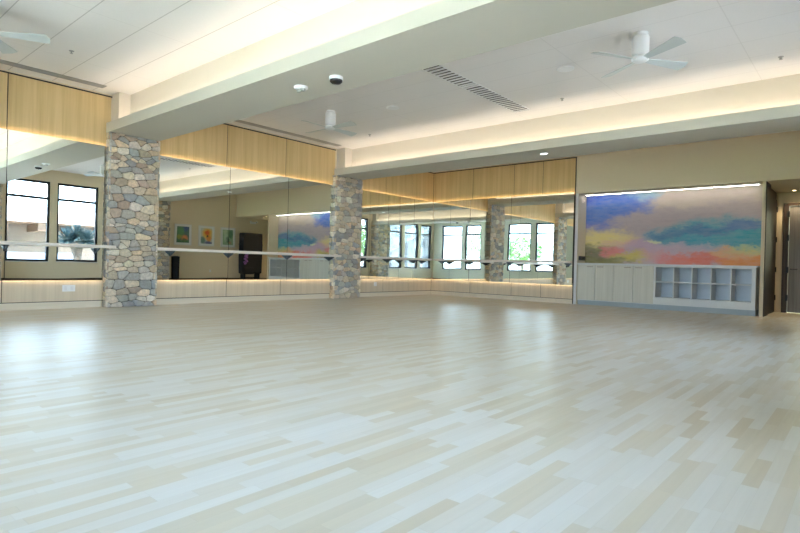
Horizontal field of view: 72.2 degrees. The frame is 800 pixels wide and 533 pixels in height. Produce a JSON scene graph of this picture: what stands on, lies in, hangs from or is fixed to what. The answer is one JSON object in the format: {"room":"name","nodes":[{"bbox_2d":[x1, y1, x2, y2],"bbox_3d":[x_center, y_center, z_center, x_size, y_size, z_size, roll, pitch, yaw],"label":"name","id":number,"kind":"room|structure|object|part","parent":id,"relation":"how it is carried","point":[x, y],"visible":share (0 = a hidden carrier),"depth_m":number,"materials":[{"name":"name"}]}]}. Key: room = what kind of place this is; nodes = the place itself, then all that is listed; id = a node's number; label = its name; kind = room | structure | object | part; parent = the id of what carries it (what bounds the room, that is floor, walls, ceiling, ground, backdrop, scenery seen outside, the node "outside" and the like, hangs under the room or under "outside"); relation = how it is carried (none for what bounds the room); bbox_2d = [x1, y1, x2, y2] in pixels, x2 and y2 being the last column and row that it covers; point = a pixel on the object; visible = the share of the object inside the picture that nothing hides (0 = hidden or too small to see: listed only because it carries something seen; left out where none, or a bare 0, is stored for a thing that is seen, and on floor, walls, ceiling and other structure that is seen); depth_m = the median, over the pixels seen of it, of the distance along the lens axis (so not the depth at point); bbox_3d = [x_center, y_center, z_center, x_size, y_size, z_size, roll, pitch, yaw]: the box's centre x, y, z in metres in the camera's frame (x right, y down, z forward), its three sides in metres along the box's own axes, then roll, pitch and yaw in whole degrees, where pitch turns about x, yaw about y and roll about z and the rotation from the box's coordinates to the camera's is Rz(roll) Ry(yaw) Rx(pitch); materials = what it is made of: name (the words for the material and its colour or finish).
{"room":"exercise studio","nodes":[
{"label":"exercise studio","id":0,"kind":"room"},
{"bbox_2d":[0,68,433,306],"bbox_3d":[-3.757,-1.142,11.699,0.250,3.790,14.700,2,0,41],"label":"wall","id":1,"kind":"structure","parent":0,"point":[0,68],"depth_m":9.77,"materials":[{"name":"beige paint"}]},
{"bbox_2d":[0,72,7,128],"bbox_3d":[-6.678,-2.576,8.059,0.009,0.945,1.516,2,0,41],"label":"wood panel","id":2,"kind":"object","parent":1,"relation":"attached to","point":[3,76],"visible":1,"depth_m":8.60,"materials":[{"name":"brown wood"}]},
{"bbox_2d":[0,128,7,280],"bbox_3d":[-6.699,-0.977,8.046,0.048,2.373,1.532,2,0,41],"label":"wall mirror","id":3,"kind":"object","parent":1,"relation":"attached to","point":[3,132],"visible":1,"depth_m":8.58,"materials":[{"name":"white mirror"}]},
{"bbox_2d":[0,241,115,253],"bbox_3d":[-6.628,-0.330,7.971,0.184,0.156,4.730,2,0,41],"label":"ballet barre","id":4,"kind":"object","parent":3,"relation":"attached to","point":[6,243],"visible":1,"depth_m":8.99,"materials":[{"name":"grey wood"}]},
{"bbox_3d":[-6.573,-0.378,7.925,0.045,0.056,4.730,2,0,41],"label":"rail","id":5,"kind":"part","parent":4,"relation":"part of","materials":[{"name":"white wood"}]},
{"bbox_2d":[2,280,101,302],"bbox_3d":[-5.781,0.382,9.195,0.009,0.403,1.476,2,0,41],"label":"wood panel","id":6,"kind":"object","parent":1,"relation":"attached to","point":[23,290],"visible":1,"depth_m":9.12,"materials":[{"name":"brown wood"}]},
{"bbox_2d":[62,285,74,291],"bbox_3d":[-5.640,0.371,9.344,0.009,0.110,0.200,2,0,41],"label":"wall outlet","id":7,"kind":"object","parent":6,"relation":"attached to","point":[65,288],"visible":1,"depth_m":9.33,"materials":[{"name":"white plastic"}]},
{"bbox_2d":[4,129,105,280],"bbox_3d":[-5.727,-0.955,9.174,0.048,2.373,1.452,2,0,41],"label":"wall mirror","id":8,"kind":"object","parent":1,"relation":"attached to","point":[55,187],"visible":1,"depth_m":9.11,"materials":[{"name":"white mirror"}]},
{"bbox_2d":[7,74,110,149],"bbox_3d":[-5.673,-2.553,9.225,0.009,0.945,1.536,2,0,41],"label":"wood panel","id":9,"kind":"object","parent":1,"relation":"attached to","point":[34,106],"visible":0.79,"depth_m":9.16,"materials":[{"name":"brown wood"}]},
{"bbox_2d":[156,280,225,297],"bbox_3d":[-4.192,0.418,11.039,0.009,0.403,1.546,2,0,41],"label":"wood panel","id":10,"kind":"object","parent":1,"relation":"attached to","point":[165,288],"visible":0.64,"depth_m":11.02,"materials":[{"name":"brown wood"}]},
{"bbox_2d":[157,155,229,279],"bbox_3d":[-4.127,-0.919,11.030,0.048,2.373,1.532,2,0,41],"label":"wall mirror","id":11,"kind":"object","parent":1,"relation":"attached to","point":[194,197],"visible":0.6,"depth_m":10.97,"materials":[{"name":"white mirror"}]},
{"bbox_2d":[160,124,227,166],"bbox_3d":[-4.139,-2.518,11.005,0.009,0.945,1.496,2,0,41],"label":"wood panel","id":12,"kind":"object","parent":1,"relation":"attached to","point":[208,145],"visible":0.57,"depth_m":11.13,"materials":[{"name":"brown wood"}]},
{"bbox_2d":[0,291,430,310],"bbox_3d":[-3.768,0.697,11.540,0.020,0.112,14.500,2,0,41],"label":"baseboard","id":13,"kind":"structure","parent":1,"relation":"attached to","point":[74,304],"depth_m":11.16,"materials":[{"name":"brown wood"}]},
{"bbox_2d":[0,70,433,303],"bbox_3d":[-3.725,-1.183,11.532,0.014,3.650,14.488,2,0,41],"label":"trim","id":14,"kind":"structure","parent":1,"relation":"attached to","point":[0,70],"depth_m":10.57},
{"bbox_2d":[226,280,279,295],"bbox_3d":[-3.226,0.440,12.160,0.009,0.403,1.386,2,0,41],"label":"wood panel","id":15,"kind":"object","parent":1,"relation":"attached to","point":[233,287],"visible":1,"depth_m":12.12,"materials":[{"name":"brown wood"}]},
{"bbox_2d":[227,125,285,176],"bbox_3d":[-3.147,-2.496,12.156,0.009,0.945,1.516,2,0,41],"label":"wood panel","id":16,"kind":"object","parent":1,"relation":"attached to","point":[249,150],"visible":1,"depth_m":12.11,"materials":[{"name":"brown wood"}]},
{"bbox_2d":[228,168,288,279],"bbox_3d":[-3.129,-0.896,12.189,0.048,2.373,1.532,2,0,41],"label":"wall mirror","id":17,"kind":"object","parent":1,"relation":"attached to","point":[258,202],"visible":1,"depth_m":12.13,"materials":[{"name":"white mirror"}]},
{"bbox_2d":[156,247,341,260],"bbox_3d":[-3.073,-0.248,12.095,0.184,0.156,4.700,2,0,41],"label":"ballet barre","id":18,"kind":"object","parent":17,"relation":"attached to","point":[171,250],"visible":1,"depth_m":11.63,"materials":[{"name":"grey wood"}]},
{"bbox_2d":[1,74,543,302],"bbox_3d":[-1.997,-1.127,10.049,4.570,3.611,14.500,2,0,41],"label":"trim","id":19,"kind":"structure","parent":1,"relation":"attached to","point":[8,74],"depth_m":11.58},
{"bbox_2d":[280,279,329,294],"bbox_3d":[-2.273,0.462,13.266,0.009,0.403,1.506,2,0,41],"label":"wood panel","id":20,"kind":"object","parent":1,"relation":"attached to","point":[288,286],"visible":1,"depth_m":13.23,"materials":[{"name":"brown wood"}]},
{"bbox_2d":[286,177,333,278],"bbox_3d":[-2.159,-0.874,13.313,0.048,2.373,1.442,2,0,41],"label":"wall mirror","id":21,"kind":"object","parent":1,"relation":"attached to","point":[310,203],"visible":1,"depth_m":13.25,"materials":[{"name":"white mirror"}]},
{"bbox_2d":[286,139,335,184],"bbox_3d":[-2.145,-2.473,13.319,0.009,0.945,1.526,2,0,41],"label":"wood panel","id":22,"kind":"object","parent":1,"relation":"attached to","point":[308,162],"visible":1,"depth_m":13.27,"materials":[{"name":"brown wood"}]},
{"bbox_2d":[360,279,382,291],"bbox_3d":[-0.820,0.495,14.951,0.009,0.403,1.036,2,0,41],"label":"wood panel","id":23,"kind":"object","parent":1,"relation":"attached to","point":[366,285],"visible":0.64,"depth_m":14.99,"materials":[{"name":"brown wood"}]},
{"bbox_2d":[362,177,386,193],"bbox_3d":[-0.732,-2.441,14.959,0.009,0.945,1.076,2,0,41],"label":"wood panel","id":24,"kind":"object","parent":1,"relation":"attached to","point":[378,185],"visible":0.29,"depth_m":15.04,"materials":[{"name":"brown wood"}]},
{"bbox_2d":[360,190,388,278],"bbox_3d":[-0.733,-0.841,14.969,0.048,2.373,1.152,2,0,41],"label":"wall mirror","id":25,"kind":"object","parent":1,"relation":"attached to","point":[374,238],"visible":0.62,"depth_m":14.98,"materials":[{"name":"white mirror"}]},
{"bbox_2d":[106,0,676,140],"bbox_3d":[-0.764,-2.602,6.507,11.000,0.690,0.900,2,0,41],"label":"beam","id":26,"kind":"structure","parent":1,"relation":"attached to","point":[363,42],"depth_m":6.19,"materials":[{"name":"paint"}]},
{"bbox_2d":[383,279,408,291],"bbox_3d":[-0.109,0.511,15.777,0.009,0.403,1.116,2,0,41],"label":"wood panel","id":27,"kind":"object","parent":1,"relation":"attached to","point":[388,284],"visible":1,"depth_m":15.75,"materials":[{"name":"brown wood"}]},
{"bbox_2d":[386,174,412,197],"bbox_3d":[-0.004,-2.424,15.803,0.009,0.945,1.126,2,0,41],"label":"wood panel","id":28,"kind":"object","parent":1,"relation":"attached to","point":[401,185],"visible":0.64,"depth_m":15.82,"materials":[{"name":"brown wood"}]},
{"bbox_2d":[387,195,414,278],"bbox_3d":[0.014,-0.824,15.836,0.048,2.373,1.142,2,0,41],"label":"wall mirror","id":29,"kind":"object","parent":1,"relation":"attached to","point":[401,209],"visible":1,"depth_m":15.80,"materials":[{"name":"white mirror"}]},
{"bbox_2d":[360,256,431,262],"bbox_3d":[-0.097,-0.181,15.549,0.184,0.156,3.060,2,0,41],"label":"ballet barre","id":30,"kind":"object","parent":29,"relation":"attached to","point":[363,258],"visible":0.98,"depth_m":15.34,"materials":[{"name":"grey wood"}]},
{"bbox_2d":[409,279,430,290],"bbox_3d":[0.612,0.528,16.613,0.009,0.403,1.064,2,0,41],"label":"wood panel","id":31,"kind":"object","parent":1,"relation":"attached to","point":[414,284],"visible":1,"depth_m":16.58,"materials":[{"name":"brown wood"}]},
{"bbox_2d":[412,172,433,201],"bbox_3d":[0.704,-2.408,16.625,0.009,0.945,1.014,2,0,41],"label":"wood panel","id":32,"kind":"object","parent":1,"relation":"attached to","point":[423,183],"visible":0.79,"depth_m":16.63,"materials":[{"name":"brown wood"}]},
{"bbox_2d":[413,199,432,278],"bbox_3d":[0.685,-0.809,16.614,0.048,2.373,0.917,2,0,41],"label":"wall mirror","id":33,"kind":"object","parent":1,"relation":"attached to","point":[423,210],"visible":1,"depth_m":16.59,"materials":[{"name":"white mirror"}]},
{"bbox_2d":[334,74,799,179],"bbox_3d":[2.787,-2.521,10.628,11.000,0.690,0.880,2,0,41],"label":"ceiling beam","id":34,"kind":"structure","parent":1,"relation":"attached to","point":[772,105],"depth_m":9.75,"materials":[{"name":"paint"}]},
{"bbox_2d":[0,294,799,532],"bbox_3d":[1.072,0.945,8.751,11.000,0.120,16.600,2,0,41],"label":"floor","id":35,"kind":"structure","parent":0,"point":[427,413],"depth_m":3.11,"materials":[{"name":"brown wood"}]},
{"bbox_2d":[102,132,159,306],"bbox_3d":[-4.906,-0.822,10.049,0.178,3.098,0.923,2,0,41],"label":"stone pillar","id":36,"kind":"structure","parent":35,"relation":"on","point":[132,166],"depth_m":9.96,"materials":[{"name":"stone"}]},
{"bbox_2d":[329,175,362,297],"bbox_3d":[-1.378,-0.741,14.141,0.179,3.098,0.953,2,0,41],"label":"stone pillar","id":37,"kind":"structure","parent":35,"relation":"on","point":[347,197],"depth_m":14.04,"materials":[{"name":"grey stone"}]},
{"bbox_2d":[577,264,613,305],"bbox_3d":[5.007,0.466,13.870,0.905,1.015,0.502,2,0,41],"label":"base cabinet","id":38,"kind":"object","parent":35,"relation":"on","point":[594,282],"visible":0.89,"depth_m":13.69,"materials":[{"name":"grey laminate"}]},
{"bbox_3d":[4.694,0.395,13.850,0.444,0.880,0.022,2,0,41],"label":"door","id":39,"kind":"part","parent":38,"relation":"part of","materials":[{"name":"beige laminate"}]},
{"bbox_3d":[5.037,0.405,13.555,0.444,0.880,0.022,2,0,41],"label":"door","id":40,"kind":"part","parent":38,"relation":"part of","materials":[{"name":"beige laminate"}]},
{"bbox_2d":[577,263,759,267],"bbox_3d":[6.149,-0.030,12.897,3.888,0.040,0.511,2,0,41],"label":"countertop","id":41,"kind":"structure","parent":38,"relation":"on","point":[577,263],"depth_m":12.54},
{"bbox_2d":[613,265,653,308],"bbox_3d":[5.702,0.485,13.270,0.930,1.015,0.502,2,0,41],"label":"base cabinet","id":42,"kind":"object","parent":35,"relation":"on","point":[632,284],"visible":0.92,"depth_m":13.09,"materials":[{"name":"grey laminate"}]},
{"bbox_3d":[5.384,0.415,13.255,0.457,0.880,0.022,2,0,41],"label":"door","id":43,"kind":"part","parent":42,"relation":"part of","materials":[{"name":"beige laminate"}]},
{"bbox_3d":[5.736,0.425,12.952,0.457,0.880,0.022,2,0,41],"label":"door","id":44,"kind":"part","parent":42,"relation":"part of","materials":[{"name":"beige laminate"}]},
{"bbox_2d":[653,266,759,315],"bbox_3d":[6.826,0.517,12.316,2.020,1.015,0.480,2,0,41],"label":"cubby unit","id":45,"kind":"object","parent":35,"relation":"on","point":[717,290],"visible":0.99,"depth_m":12.29,"materials":[{"name":"grey laminate"}]},
{"bbox_3d":[6.080,0.436,12.960,0.045,0.895,0.480,2,0,41],"label":"panel","id":46,"kind":"part","parent":45,"relation":"part of","materials":[{"name":"grey laminate"}]},
{"bbox_3d":[6.803,0.821,12.322,1.900,0.165,0.470,2,0,41],"label":"rail","id":47,"kind":"part","parent":45,"relation":"part of","materials":[{"name":"grey laminate"}]},
{"bbox_2d":[656,281,750,285],"bbox_3d":[6.813,0.381,12.319,1.900,0.023,0.455,2,0,41],"label":"shelf","id":48,"kind":"object","parent":45,"relation":"attached to","point":[684,283],"depth_m":12.34,"materials":[{"name":"grey laminate"}]},
{"bbox_3d":[6.824,0.024,12.320,1.900,0.030,0.470,2,0,41],"label":"rail","id":49,"kind":"part","parent":45,"relation":"part of","materials":[{"name":"grey laminate"}]},
{"bbox_3d":[6.967,0.393,12.499,1.900,0.700,0.018,2,0,41],"label":"panel","id":50,"kind":"part","parent":45,"relation":"part of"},
{"bbox_3d":[7.564,0.478,11.681,0.075,0.895,0.480,2,0,41],"label":"panel","id":51,"kind":"part","parent":45,"relation":"part of","materials":[{"name":"grey laminate"}]},
{"bbox_2d":[0,0,799,171],"bbox_3d":[0.440,-3.045,7.888,11.600,0.250,14.950,2,0,41],"label":"ceiling","id":52,"kind":"structure","parent":0,"point":[130,47],"depth_m":7.68,"materials":[{"name":"white paint"}]},
{"bbox_2d":[0,31,49,53],"bbox_3d":[-4.819,-2.874,6.390,1.021,0.354,1.021,2,0,31],"label":"ceiling fan","id":53,"kind":"object","parent":52,"relation":"hanging from","point":[4,48],"visible":1,"depth_m":6.52,"materials":[{"name":"white plastic"}]},
{"bbox_3d":[-4.913,-2.730,6.747,0.164,0.048,0.595,1,0,-14],"label":"blade","id":54,"kind":"part","parent":53,"relation":"part of","materials":[{"name":"white plastic"}]},
{"bbox_3d":[-4.467,-2.718,6.481,0.595,0.048,0.164,1,0,-14],"label":"blade","id":55,"kind":"part","parent":53,"relation":"part of","materials":[{"name":"white plastic"}]},
{"bbox_2d":[0,59,106,87],"bbox_3d":[-6.380,-3.091,7.805,0.180,0.008,4.120,2,0,41],"label":"ceiling vent","id":56,"kind":"object","parent":52,"relation":"in","point":[1,61],"visible":1,"depth_m":8.74,"materials":[{"name":"grey metal"}]},
{"bbox_2d":[235,120,341,145],"bbox_3d":[-2.903,-3.012,11.924,0.170,0.008,4.300,2,0,41],"label":"ceiling vent","id":57,"kind":"object","parent":52,"relation":"in","point":[239,121],"visible":0.61,"depth_m":12.31,"materials":[{"name":"grey metal"}]},
{"bbox_2d":[294,85,307,92],"bbox_3d":[-1.251,-2.240,6.934,0.176,0.062,0.176,2,0,41],"label":"emergency light","id":58,"kind":"object","parent":52,"relation":"attached to","point":[299,88],"visible":1,"depth_m":6.88,"materials":[{"name":"white plastic"}]},
{"bbox_2d":[301,110,356,135],"bbox_3d":[-1.331,-2.795,10.499,1.021,0.354,1.021,1,0,-4],"label":"ceiling fan","id":59,"kind":"object","parent":52,"relation":"hanging from","point":[330,116],"visible":1,"depth_m":10.42,"materials":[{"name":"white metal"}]},
{"bbox_3d":[-1.057,-2.640,10.259,0.595,0.048,0.164,2,0,41],"label":"blade","id":60,"kind":"part","parent":59,"relation":"part of","materials":[{"name":"white plastic"}]},
{"bbox_3d":[-1.095,-2.642,10.777,0.164,0.048,0.595,2,0,41],"label":"blade","id":61,"kind":"part","parent":59,"relation":"part of","materials":[{"name":"white plastic"}]},
{"bbox_2d":[329,75,342,84],"bbox_3d":[-0.762,-2.213,6.537,0.168,0.088,0.168,2,0,41],"label":"ceiling camera","id":62,"kind":"object","parent":52,"relation":"attached to","point":[334,79],"visible":1,"depth_m":6.48,"materials":[{"name":"white plastic"}]},
{"bbox_2d":[386,106,399,109],"bbox_3d":[-0.132,-2.935,10.154,0.250,0.010,0.250,2,0,41],"label":"ceiling speaker","id":63,"kind":"object","parent":52,"relation":"attached to","point":[387,107],"visible":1,"depth_m":10.13,"materials":[{"name":"white plastic"}]},
{"bbox_2d":[423,65,476,86],"bbox_3d":[0.646,-2.911,8.262,0.310,0.008,1.390,2,0,41],"label":"ceiling vent","id":64,"kind":"object","parent":52,"relation":"in","point":[439,71],"visible":0.63,"depth_m":8.38,"materials":[{"name":"white plastic"}]},
{"bbox_2d":[463,84,529,112],"bbox_3d":[1.697,-2.887,9.482,0.310,0.008,1.750,2,0,41],"label":"ceiling vent","id":65,"kind":"object","parent":52,"relation":"in","point":[477,89],"visible":1,"depth_m":9.39,"materials":[{"name":"white plastic"}]},
{"bbox_2d":[556,66,573,71],"bbox_3d":[2.398,-2.864,7.960,0.250,0.010,0.250,2,0,41],"label":"ceiling speaker","id":66,"kind":"object","parent":52,"relation":"attached to","point":[561,68],"visible":1,"depth_m":7.94,"materials":[{"name":"white plastic"}]},
{"bbox_2d":[591,30,687,77],"bbox_3d":[2.940,-2.675,6.710,1.021,0.354,1.021,2,0,29],"label":"ceiling fan","id":67,"kind":"object","parent":52,"relation":"hanging from","point":[640,53],"visible":1,"depth_m":6.63,"materials":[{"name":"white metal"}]},
{"bbox_3d":[2.583,-2.536,6.608,0.595,0.048,0.164,1,0,-16],"label":"blade","id":68,"kind":"part","parent":67,"relation":"part of","materials":[{"name":"white plastic"}]},
{"bbox_3d":[2.833,-2.531,7.063,0.164,0.048,0.595,1,0,-16],"label":"blade","id":69,"kind":"part","parent":67,"relation":"part of","materials":[{"name":"white plastic"}]},
{"bbox_3d":[3.039,-2.524,6.358,0.164,0.048,0.595,1,0,-16],"label":"blade","id":70,"kind":"part","parent":67,"relation":"part of","materials":[{"name":"white plastic"}]},
{"bbox_3d":[3.289,-2.519,6.813,0.595,0.048,0.164,1,0,-16],"label":"blade","id":71,"kind":"part","parent":67,"relation":"part of","materials":[{"name":"white plastic"}]},
{"bbox_2d":[431,130,799,316],"bbox_3d":[5.384,-0.912,13.692,11.000,3.790,0.660,2,0,41],"label":"wall","id":72,"kind":"structure","parent":0,"point":[772,157],"depth_m":12.28,"materials":[{"name":"beige paint"}]},
{"bbox_2d":[431,277,469,292],"bbox_3d":[1.508,0.551,16.555,1.414,0.403,0.009,2,0,41],"label":"wood panel","id":73,"kind":"object","parent":72,"relation":"attached to","point":[436,284],"visible":1,"depth_m":16.54,"materials":[{"name":"brown wood"}]},
{"bbox_2d":[432,200,470,280],"bbox_3d":[1.537,-0.787,16.521,1.357,2.373,0.048,2,0,41],"label":"wall mirror","id":74,"kind":"object","parent":72,"relation":"attached to","point":[451,219],"visible":1,"depth_m":16.48,"materials":[{"name":"white mirror"}]},
{"bbox_2d":[433,170,472,203],"bbox_3d":[1.591,-2.385,16.541,1.434,0.945,0.009,2,0,41],"label":"wood panel","id":75,"kind":"object","parent":72,"relation":"attached to","point":[457,185],"visible":1,"depth_m":16.52,"materials":[{"name":"brown wood"}]},
{"bbox_2d":[469,197,511,281],"bbox_3d":[2.562,-0.758,15.638,1.352,2.373,0.048,2,0,41],"label":"wall mirror","id":76,"kind":"object","parent":72,"relation":"attached to","point":[490,218],"visible":1,"depth_m":15.60,"materials":[{"name":"white mirror"}]},
{"bbox_2d":[434,259,569,266],"bbox_3d":[2.707,-0.108,15.346,4.300,0.156,0.184,2,0,41],"label":"ballet barre","id":77,"kind":"object","parent":76,"relation":"attached to","point":[467,261],"visible":1,"depth_m":15.14,"materials":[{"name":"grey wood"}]},
{"bbox_3d":[2.663,-0.159,15.293,4.300,0.056,0.045,2,0,41],"label":"rail","id":78,"kind":"part","parent":77,"relation":"part of","materials":[{"name":"white metal"}]},
{"bbox_2d":[470,281,510,294],"bbox_3d":[2.563,0.580,15.645,1.346,0.403,0.009,2,0,41],"label":"wood panel","id":79,"kind":"object","parent":72,"relation":"attached to","point":[485,287],"visible":1,"depth_m":15.63,"materials":[{"name":"brown wood"}]},
{"bbox_2d":[473,165,514,198],"bbox_3d":[2.650,-2.355,15.628,1.336,0.945,0.009,2,0,41],"label":"wood panel","id":80,"kind":"object","parent":72,"relation":"attached to","point":[493,182],"visible":1,"depth_m":15.61,"materials":[{"name":"brown wood"}]},
{"bbox_2d":[431,291,571,303],"bbox_3d":[2.690,0.854,15.530,4.555,0.112,0.020,2,0,41],"label":"baseboard","id":81,"kind":"structure","parent":72,"relation":"attached to","point":[537,299],"depth_m":15.30,"materials":[{"name":"brown wood"}]},
{"bbox_2d":[431,157,576,303],"bbox_3d":[2.737,-0.971,15.519,4.578,3.762,0.030,2,0,41],"label":"trim","id":82,"kind":"structure","parent":72,"relation":"attached to","point":[571,157],"depth_m":14.39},
{"bbox_2d":[511,283,539,296],"bbox_3d":[3.411,0.604,14.914,0.866,0.403,0.009,2,0,41],"label":"wood panel","id":83,"kind":"object","parent":72,"relation":"attached to","point":[517,289],"visible":1,"depth_m":14.91,"materials":[{"name":"brown wood"}]},
{"bbox_2d":[514,162,542,196],"bbox_3d":[3.487,-2.332,14.906,0.846,0.945,0.009,2,0,41],"label":"wood panel","id":84,"kind":"object","parent":72,"relation":"attached to","point":[528,179],"visible":1,"depth_m":14.90,"materials":[{"name":"brown wood"}]},
{"bbox_2d":[510,192,574,284],"bbox_3d":[3.754,-0.725,14.610,1.802,2.373,0.048,2,0,41],"label":"wall mirror","id":85,"kind":"object","parent":72,"relation":"attached to","point":[542,226],"visible":1,"depth_m":14.54,"materials":[{"name":"white mirror"}]},
{"bbox_2d":[540,283,572,298],"bbox_3d":[4.081,0.623,14.336,0.876,0.403,0.009,2,0,41],"label":"wood panel","id":86,"kind":"object","parent":72,"relation":"attached to","point":[547,290],"visible":1,"depth_m":14.33,"materials":[{"name":"brown wood"}]},
{"bbox_2d":[543,158,575,193],"bbox_3d":[4.154,-2.313,14.331,0.888,0.945,0.009,2,0,41],"label":"wood panel","id":87,"kind":"object","parent":72,"relation":"attached to","point":[558,175],"visible":1,"depth_m":14.32,"materials":[{"name":"brown wood"}]},
{"bbox_2d":[573,194,578,303],"bbox_3d":[4.490,-0.451,14.010,0.070,2.820,0.012,2,0,41],"label":"trim","id":88,"kind":"structure","parent":72,"relation":"attached to","point":[577,195],"depth_m":14.00,"materials":[{"name":"white paint"}]},
{"bbox_2d":[585,185,762,265],"bbox_3d":[6.349,-0.919,13.075,3.929,1.740,0.012,2,0,41],"label":"mural","id":89,"kind":"object","parent":72,"relation":"attached to","point":[715,226],"visible":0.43,"depth_m":12.91,"materials":[{"name":"paint"}]},
{"bbox_2d":[763,181,770,316],"bbox_3d":[7.793,-0.359,11.651,0.015,2.820,0.590,2,0,41],"label":"trim","id":90,"kind":"structure","parent":72,"relation":"attached to","point":[768,185],"depth_m":11.59,"materials":[{"name":"black wood"}]},
{"bbox_2d":[582,180,799,194],"bbox_3d":[7.764,-1.849,12.848,6.335,0.150,2.140,2,0,41],"label":"ceiling","id":91,"kind":"structure","parent":0,"point":[777,186],"depth_m":12.13,"materials":[{"name":"beige paint"}]},
{"bbox_2d":[585,183,760,195],"bbox_3d":[6.239,-1.800,12.953,3.820,0.026,0.070,2,0,41],"label":"light bar","id":92,"kind":"object","parent":91,"relation":"attached to","point":[756,183],"visible":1,"depth_m":12.73,"materials":[{"name":"white plastic"}]},
{"bbox_2d":[771,188,775,198],"bbox_3d":[8.370,-0.346,12.493,0.110,2.820,1.440,2,0,41],"label":"wall","id":93,"kind":"structure","parent":0,"point":[773,193],"depth_m":12.62,"materials":[{"name":"paint"}]},
{"bbox_2d":[768,196,777,313],"bbox_3d":[8.396,-0.251,12.397,0.056,2.610,1.210,2,0,41],"label":"door","id":94,"kind":"structure","parent":93,"relation":"in","point":[774,209],"depth_m":12.43,"materials":[{"name":"black wood"}]},
{"bbox_2d":[774,192,799,311],"bbox_3d":[9.794,-0.309,12.315,2.500,2.820,0.150,2,0,41],"label":"wall","id":95,"kind":"structure","parent":0,"point":[785,197],"depth_m":12.94,"materials":[{"name":"beige paint"}]},
{"bbox_2d":[781,203,799,312],"bbox_3d":[9.405,-0.190,12.588,1.040,2.560,0.182,2,0,41],"label":"door","id":96,"kind":"structure","parent":95,"relation":"in","point":[790,286],"depth_m":12.79,"materials":[{"name":"brown wood"}]}
]}

